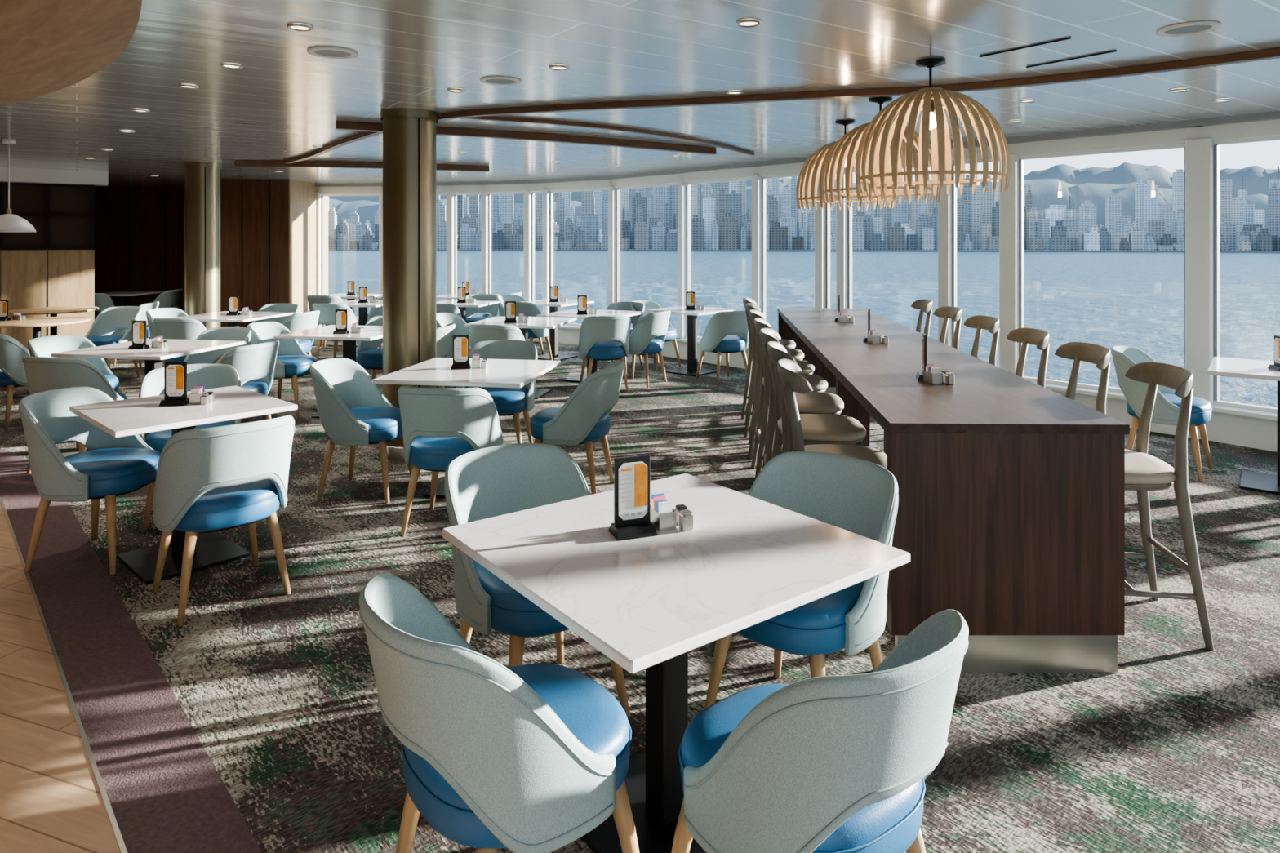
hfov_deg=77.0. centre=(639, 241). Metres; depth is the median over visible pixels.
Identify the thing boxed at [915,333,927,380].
menu stand
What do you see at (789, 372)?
bar stool
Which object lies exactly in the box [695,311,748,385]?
dining chair
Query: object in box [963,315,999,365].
bar stool
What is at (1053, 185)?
mountain ridge
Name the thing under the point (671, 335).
dining chair
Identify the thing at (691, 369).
dining table
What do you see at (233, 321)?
dining table
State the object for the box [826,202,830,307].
window
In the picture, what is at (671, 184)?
window
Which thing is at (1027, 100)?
recessed light
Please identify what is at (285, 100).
ceiling
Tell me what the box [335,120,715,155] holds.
trim
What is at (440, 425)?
dining chair
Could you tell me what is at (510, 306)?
menu stand
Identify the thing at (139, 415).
dining table
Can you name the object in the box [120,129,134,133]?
recessed light
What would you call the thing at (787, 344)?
bar stool
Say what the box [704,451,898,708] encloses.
dining chair
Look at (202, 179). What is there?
round column
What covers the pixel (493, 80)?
ceiling speaker
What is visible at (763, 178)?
window
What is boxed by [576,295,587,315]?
menu stand
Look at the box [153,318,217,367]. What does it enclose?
dining chair
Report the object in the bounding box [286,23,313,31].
recessed light
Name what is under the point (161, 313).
dining chair
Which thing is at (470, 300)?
holder
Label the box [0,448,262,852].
floor
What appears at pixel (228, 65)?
recessed light
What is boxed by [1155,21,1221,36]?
ceiling speaker
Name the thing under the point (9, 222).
dome pendant lamp
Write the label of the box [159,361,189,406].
menu stand
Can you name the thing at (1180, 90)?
recessed light
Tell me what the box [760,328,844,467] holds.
bar stool
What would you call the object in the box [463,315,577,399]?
dining table
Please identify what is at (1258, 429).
wall
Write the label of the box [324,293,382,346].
dining table
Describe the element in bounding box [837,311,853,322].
holder
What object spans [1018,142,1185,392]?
window
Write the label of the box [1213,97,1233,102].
recessed light
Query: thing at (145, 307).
dining chair
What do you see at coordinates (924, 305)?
bar stool
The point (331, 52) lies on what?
ceiling speaker
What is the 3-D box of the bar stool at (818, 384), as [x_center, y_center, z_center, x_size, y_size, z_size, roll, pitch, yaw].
[0.988,1.030,5.252,0.504,1.043,0.456,0,0,5]
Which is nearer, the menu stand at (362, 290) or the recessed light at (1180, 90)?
the recessed light at (1180, 90)
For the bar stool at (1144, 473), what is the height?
1.043 m
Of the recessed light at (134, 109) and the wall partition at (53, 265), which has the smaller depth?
the recessed light at (134, 109)
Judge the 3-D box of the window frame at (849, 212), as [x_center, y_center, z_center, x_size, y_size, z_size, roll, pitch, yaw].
[2.640,0.242,8.375,0.050,2.055,1.078,0,0,-42]
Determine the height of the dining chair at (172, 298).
0.806 m
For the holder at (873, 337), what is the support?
on the bar counter
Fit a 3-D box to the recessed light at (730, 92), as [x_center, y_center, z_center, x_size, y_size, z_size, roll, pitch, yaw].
[0.600,-0.944,5.100,0.110,0.010,0.110,0,0,0]
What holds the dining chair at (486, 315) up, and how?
on the floor at (1177, 749)
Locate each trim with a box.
[234,160,488,172]
[283,47,1279,164]
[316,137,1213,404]
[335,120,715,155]
[437,112,754,155]
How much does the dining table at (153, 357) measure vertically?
0.745 m
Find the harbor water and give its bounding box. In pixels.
[328,250,1279,408]
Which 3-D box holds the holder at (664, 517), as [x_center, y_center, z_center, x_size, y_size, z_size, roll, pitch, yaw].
[0.090,0.764,2.272,0.101,0.081,0.108,0,0,-25]
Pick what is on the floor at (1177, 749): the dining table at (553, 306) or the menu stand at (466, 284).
the dining table at (553, 306)
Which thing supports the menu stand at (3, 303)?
on the round dining table at (36, 323)
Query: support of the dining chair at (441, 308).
on the floor at (1177, 749)
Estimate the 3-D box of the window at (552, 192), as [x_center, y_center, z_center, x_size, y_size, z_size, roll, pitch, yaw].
[-0.894,0.242,12.093,1.159,2.055,0.050,0,0,34]
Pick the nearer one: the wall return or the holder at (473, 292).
the holder at (473, 292)
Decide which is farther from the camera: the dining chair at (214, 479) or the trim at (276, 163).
the trim at (276, 163)
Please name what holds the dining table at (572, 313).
on the floor at (1177, 749)
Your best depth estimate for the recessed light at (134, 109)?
5.80 m
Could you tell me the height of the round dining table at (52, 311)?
0.745 m
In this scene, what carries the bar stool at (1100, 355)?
on the floor at (1177, 749)
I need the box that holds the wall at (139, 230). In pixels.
[94,186,183,311]
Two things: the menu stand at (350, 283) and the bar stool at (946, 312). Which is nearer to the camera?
the bar stool at (946, 312)
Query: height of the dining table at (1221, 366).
0.745 m
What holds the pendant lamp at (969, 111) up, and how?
hanging from the ceiling
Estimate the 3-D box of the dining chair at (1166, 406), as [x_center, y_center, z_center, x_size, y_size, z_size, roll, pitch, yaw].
[3.574,1.149,5.524,0.580,0.806,0.530,0,0,42]
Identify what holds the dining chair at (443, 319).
on the floor at (1177, 749)
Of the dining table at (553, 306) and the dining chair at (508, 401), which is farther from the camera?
the dining table at (553, 306)
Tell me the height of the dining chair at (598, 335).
0.806 m
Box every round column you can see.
[183,161,222,359]
[380,107,438,459]
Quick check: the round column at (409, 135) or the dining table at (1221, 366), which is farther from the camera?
the round column at (409, 135)
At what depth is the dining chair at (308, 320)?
8.53 m
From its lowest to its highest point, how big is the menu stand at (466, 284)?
0.210 m
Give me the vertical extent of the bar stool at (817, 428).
1.043 m
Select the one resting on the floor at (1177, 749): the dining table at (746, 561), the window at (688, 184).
the dining table at (746, 561)
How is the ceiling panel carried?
attached to the ceiling
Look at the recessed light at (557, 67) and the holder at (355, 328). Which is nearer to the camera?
the recessed light at (557, 67)
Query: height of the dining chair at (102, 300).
0.806 m
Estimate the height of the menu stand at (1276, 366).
0.210 m
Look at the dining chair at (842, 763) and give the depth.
1.46 m
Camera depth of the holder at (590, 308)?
8.94 m
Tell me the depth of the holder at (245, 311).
8.84 m
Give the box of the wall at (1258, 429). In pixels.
[315,111,1279,452]
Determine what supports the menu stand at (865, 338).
on the bar counter
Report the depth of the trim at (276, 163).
9.49 m
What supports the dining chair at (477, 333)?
on the floor at (1177, 749)
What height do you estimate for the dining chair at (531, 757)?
0.806 m
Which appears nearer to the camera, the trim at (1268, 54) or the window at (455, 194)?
the trim at (1268, 54)
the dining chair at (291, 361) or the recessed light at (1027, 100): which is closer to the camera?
the recessed light at (1027, 100)
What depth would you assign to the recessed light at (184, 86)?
4.89 m
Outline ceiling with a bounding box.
[0,0,1279,186]
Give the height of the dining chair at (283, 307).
0.806 m
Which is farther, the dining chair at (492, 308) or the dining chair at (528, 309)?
the dining chair at (492, 308)
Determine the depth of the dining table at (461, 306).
10.55 m
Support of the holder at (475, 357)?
on the dining table at (500, 373)
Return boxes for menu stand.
[0,299,11,320]
[128,320,149,349]
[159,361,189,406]
[226,296,240,315]
[333,309,349,333]
[346,280,355,295]
[357,286,368,302]
[450,334,471,368]
[457,286,466,302]
[462,281,470,295]
[504,301,516,322]
[549,285,558,302]
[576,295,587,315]
[608,454,657,541]
[685,291,695,309]
[834,294,839,320]
[862,307,871,342]
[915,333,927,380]
[1267,335,1279,370]
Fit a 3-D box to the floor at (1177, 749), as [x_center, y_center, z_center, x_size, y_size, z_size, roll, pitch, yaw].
[-1.575,1.608,5.450,16.850,0.124,16.900,0,0,0]
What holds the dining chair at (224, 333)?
on the floor at (1177, 749)
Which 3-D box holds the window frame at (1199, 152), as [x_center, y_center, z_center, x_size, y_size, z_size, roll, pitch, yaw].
[1.274,0.250,5.281,9.035,2.120,19.004,0,0,-14]
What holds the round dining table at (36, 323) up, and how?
on the floor at (1177, 749)
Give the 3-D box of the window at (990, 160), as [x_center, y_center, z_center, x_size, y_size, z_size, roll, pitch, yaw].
[3.238,0.242,7.706,0.050,2.055,0.496,0,0,-41]
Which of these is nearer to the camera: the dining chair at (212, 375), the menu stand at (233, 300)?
the dining chair at (212, 375)
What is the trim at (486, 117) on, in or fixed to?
attached to the ceiling
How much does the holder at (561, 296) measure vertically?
0.081 m
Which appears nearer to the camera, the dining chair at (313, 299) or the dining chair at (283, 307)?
the dining chair at (283, 307)
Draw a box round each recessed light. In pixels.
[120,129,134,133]
[132,108,150,112]
[177,84,199,88]
[219,62,242,69]
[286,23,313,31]
[312,145,324,147]
[447,88,465,93]
[548,64,568,70]
[725,90,743,94]
[735,18,761,27]
[1007,120,1022,123]
[1017,98,1035,102]
[1168,88,1189,93]
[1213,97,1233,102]
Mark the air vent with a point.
(1063, 39)
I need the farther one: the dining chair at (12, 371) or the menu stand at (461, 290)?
the menu stand at (461, 290)
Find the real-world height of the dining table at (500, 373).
0.745 m
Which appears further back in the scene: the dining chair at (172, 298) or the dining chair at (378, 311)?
the dining chair at (172, 298)
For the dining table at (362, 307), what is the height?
0.745 m
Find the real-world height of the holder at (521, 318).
0.081 m
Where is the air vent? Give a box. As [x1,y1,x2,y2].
[979,37,1116,67]
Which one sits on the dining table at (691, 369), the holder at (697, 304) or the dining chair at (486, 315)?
the holder at (697, 304)
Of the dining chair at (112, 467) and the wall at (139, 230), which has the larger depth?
the wall at (139, 230)
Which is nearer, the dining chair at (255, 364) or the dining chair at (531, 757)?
the dining chair at (531, 757)
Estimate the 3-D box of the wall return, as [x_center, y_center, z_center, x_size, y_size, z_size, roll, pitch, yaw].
[-6.140,0.300,12.995,1.620,2.500,1.510,0,0,0]
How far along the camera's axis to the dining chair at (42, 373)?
5.24 m
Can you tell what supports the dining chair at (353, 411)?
on the floor at (1177, 749)
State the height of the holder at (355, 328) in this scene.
0.081 m
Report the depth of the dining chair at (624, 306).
9.93 m
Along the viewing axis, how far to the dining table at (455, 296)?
11.77 m
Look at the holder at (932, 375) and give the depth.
3.66 m
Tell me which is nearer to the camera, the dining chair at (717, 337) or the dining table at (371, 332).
the dining table at (371, 332)
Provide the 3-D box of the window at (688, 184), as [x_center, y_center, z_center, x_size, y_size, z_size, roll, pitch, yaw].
[1.022,0.242,10.178,0.050,2.055,1.175,0,0,-42]
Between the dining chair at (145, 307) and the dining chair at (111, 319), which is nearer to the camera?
the dining chair at (111, 319)
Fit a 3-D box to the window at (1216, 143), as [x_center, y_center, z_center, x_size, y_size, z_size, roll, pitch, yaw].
[4.893,0.242,5.761,0.050,2.055,1.316,0,0,-38]
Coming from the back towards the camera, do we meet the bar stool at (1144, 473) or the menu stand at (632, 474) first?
the bar stool at (1144, 473)
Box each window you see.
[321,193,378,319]
[453,192,481,300]
[488,191,524,293]
[531,191,542,300]
[550,187,608,326]
[616,182,677,337]
[686,177,751,346]
[761,173,799,319]
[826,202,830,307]
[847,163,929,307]
[951,157,999,346]
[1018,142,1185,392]
[1213,135,1279,413]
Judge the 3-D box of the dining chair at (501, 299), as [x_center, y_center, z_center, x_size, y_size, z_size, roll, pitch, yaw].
[-1.667,1.149,11.050,0.580,0.806,0.530,0,0,32]
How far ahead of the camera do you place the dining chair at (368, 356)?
7.80 m
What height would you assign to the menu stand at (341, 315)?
0.210 m
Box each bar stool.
[741,297,795,419]
[744,302,804,437]
[747,309,814,459]
[751,317,827,479]
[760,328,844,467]
[766,341,866,458]
[777,358,887,595]
[876,298,932,423]
[933,306,961,349]
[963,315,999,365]
[1006,327,1049,387]
[1054,342,1126,575]
[1124,361,1213,650]
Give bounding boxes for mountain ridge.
[328,161,1279,247]
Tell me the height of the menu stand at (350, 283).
0.210 m
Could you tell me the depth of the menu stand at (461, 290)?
10.60 m
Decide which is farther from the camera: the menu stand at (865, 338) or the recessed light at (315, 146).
the recessed light at (315, 146)
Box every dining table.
[0,316,90,398]
[8,306,98,336]
[50,338,244,376]
[69,385,297,584]
[102,291,162,306]
[169,311,295,326]
[273,324,382,417]
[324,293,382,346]
[328,300,382,325]
[372,357,560,497]
[436,293,499,299]
[436,300,499,322]
[441,473,910,852]
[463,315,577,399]
[522,298,594,360]
[536,308,644,382]
[645,306,737,376]
[1206,356,1279,494]
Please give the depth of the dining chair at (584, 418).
4.77 m
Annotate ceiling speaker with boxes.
[306,46,357,58]
[480,75,520,84]
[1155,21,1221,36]
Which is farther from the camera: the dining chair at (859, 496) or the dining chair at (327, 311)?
the dining chair at (327, 311)
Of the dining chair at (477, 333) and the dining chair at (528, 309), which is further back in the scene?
the dining chair at (528, 309)
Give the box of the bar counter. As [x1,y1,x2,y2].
[777,307,1129,673]
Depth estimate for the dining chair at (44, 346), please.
6.39 m
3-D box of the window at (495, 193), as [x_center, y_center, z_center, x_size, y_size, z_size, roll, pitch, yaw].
[-2.095,0.242,12.733,0.674,2.055,0.050,0,0,21]
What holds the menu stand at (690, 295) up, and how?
on the dining table at (691, 369)
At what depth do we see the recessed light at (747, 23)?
3.47 m
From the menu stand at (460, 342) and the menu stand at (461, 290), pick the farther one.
the menu stand at (461, 290)
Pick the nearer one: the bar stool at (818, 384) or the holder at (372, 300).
the bar stool at (818, 384)
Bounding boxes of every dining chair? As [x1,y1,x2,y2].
[0,333,30,430]
[17,386,171,575]
[22,355,127,474]
[27,334,119,448]
[84,306,142,377]
[94,293,115,319]
[103,301,159,369]
[138,363,241,529]
[146,307,188,338]
[151,414,294,626]
[153,288,182,308]
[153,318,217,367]
[183,326,251,422]
[215,340,279,419]
[247,321,317,416]
[248,302,298,345]
[282,310,319,389]
[306,294,342,351]
[309,358,413,503]
[311,303,359,359]
[355,315,382,379]
[359,573,639,852]
[367,294,382,348]
[397,386,502,536]
[436,303,462,317]
[436,312,471,387]
[436,323,455,387]
[444,443,630,718]
[462,339,537,443]
[466,293,497,324]
[468,324,525,386]
[481,292,522,317]
[497,294,543,354]
[502,301,552,360]
[529,360,625,494]
[578,315,631,392]
[596,302,644,373]
[617,310,671,387]
[629,300,680,371]
[671,609,968,852]
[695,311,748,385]
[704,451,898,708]
[1111,346,1212,481]
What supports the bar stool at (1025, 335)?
on the floor at (1177, 749)
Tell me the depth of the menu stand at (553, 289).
10.75 m
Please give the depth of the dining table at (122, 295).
12.56 m
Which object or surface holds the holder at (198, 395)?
on the dining table at (139, 415)
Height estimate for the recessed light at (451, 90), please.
0.010 m
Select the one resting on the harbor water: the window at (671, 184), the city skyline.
the city skyline
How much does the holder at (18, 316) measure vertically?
0.081 m
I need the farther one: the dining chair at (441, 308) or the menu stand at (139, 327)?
the dining chair at (441, 308)
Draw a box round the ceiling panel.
[0,0,142,105]
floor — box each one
[0,337,1279,852]
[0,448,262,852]
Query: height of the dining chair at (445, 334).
0.806 m
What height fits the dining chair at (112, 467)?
0.806 m
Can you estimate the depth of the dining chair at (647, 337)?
8.55 m
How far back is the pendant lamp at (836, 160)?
5.24 m
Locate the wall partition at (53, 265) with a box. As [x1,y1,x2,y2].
[0,167,108,351]
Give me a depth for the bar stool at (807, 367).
5.74 m
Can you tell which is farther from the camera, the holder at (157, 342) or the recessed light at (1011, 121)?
the recessed light at (1011, 121)
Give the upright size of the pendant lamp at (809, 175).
0.691 m
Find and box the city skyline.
[328,165,1279,252]
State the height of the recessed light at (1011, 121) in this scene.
0.010 m
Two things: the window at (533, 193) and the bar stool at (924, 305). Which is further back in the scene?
the window at (533, 193)
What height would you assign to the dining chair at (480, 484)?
0.806 m
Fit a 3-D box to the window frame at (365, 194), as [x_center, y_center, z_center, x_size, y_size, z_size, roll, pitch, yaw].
[-4.758,0.242,13.275,1.040,2.055,0.050,0,0,8]
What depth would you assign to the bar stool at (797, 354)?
6.39 m
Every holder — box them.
[12,311,26,320]
[151,336,168,348]
[189,385,214,404]
[241,306,253,315]
[351,323,364,333]
[369,296,377,302]
[467,296,475,302]
[471,289,478,294]
[471,353,488,368]
[518,313,528,322]
[560,295,567,302]
[588,306,597,314]
[650,493,693,532]
[695,302,704,309]
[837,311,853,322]
[867,329,888,343]
[923,364,954,384]
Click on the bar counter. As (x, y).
(1010, 519)
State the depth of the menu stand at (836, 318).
6.55 m
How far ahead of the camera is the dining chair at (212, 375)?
4.75 m
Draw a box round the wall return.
[183,179,328,327]
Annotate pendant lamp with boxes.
[0,140,36,232]
[795,120,895,210]
[821,97,941,204]
[855,57,1010,196]
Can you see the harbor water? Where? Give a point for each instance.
(1108, 300)

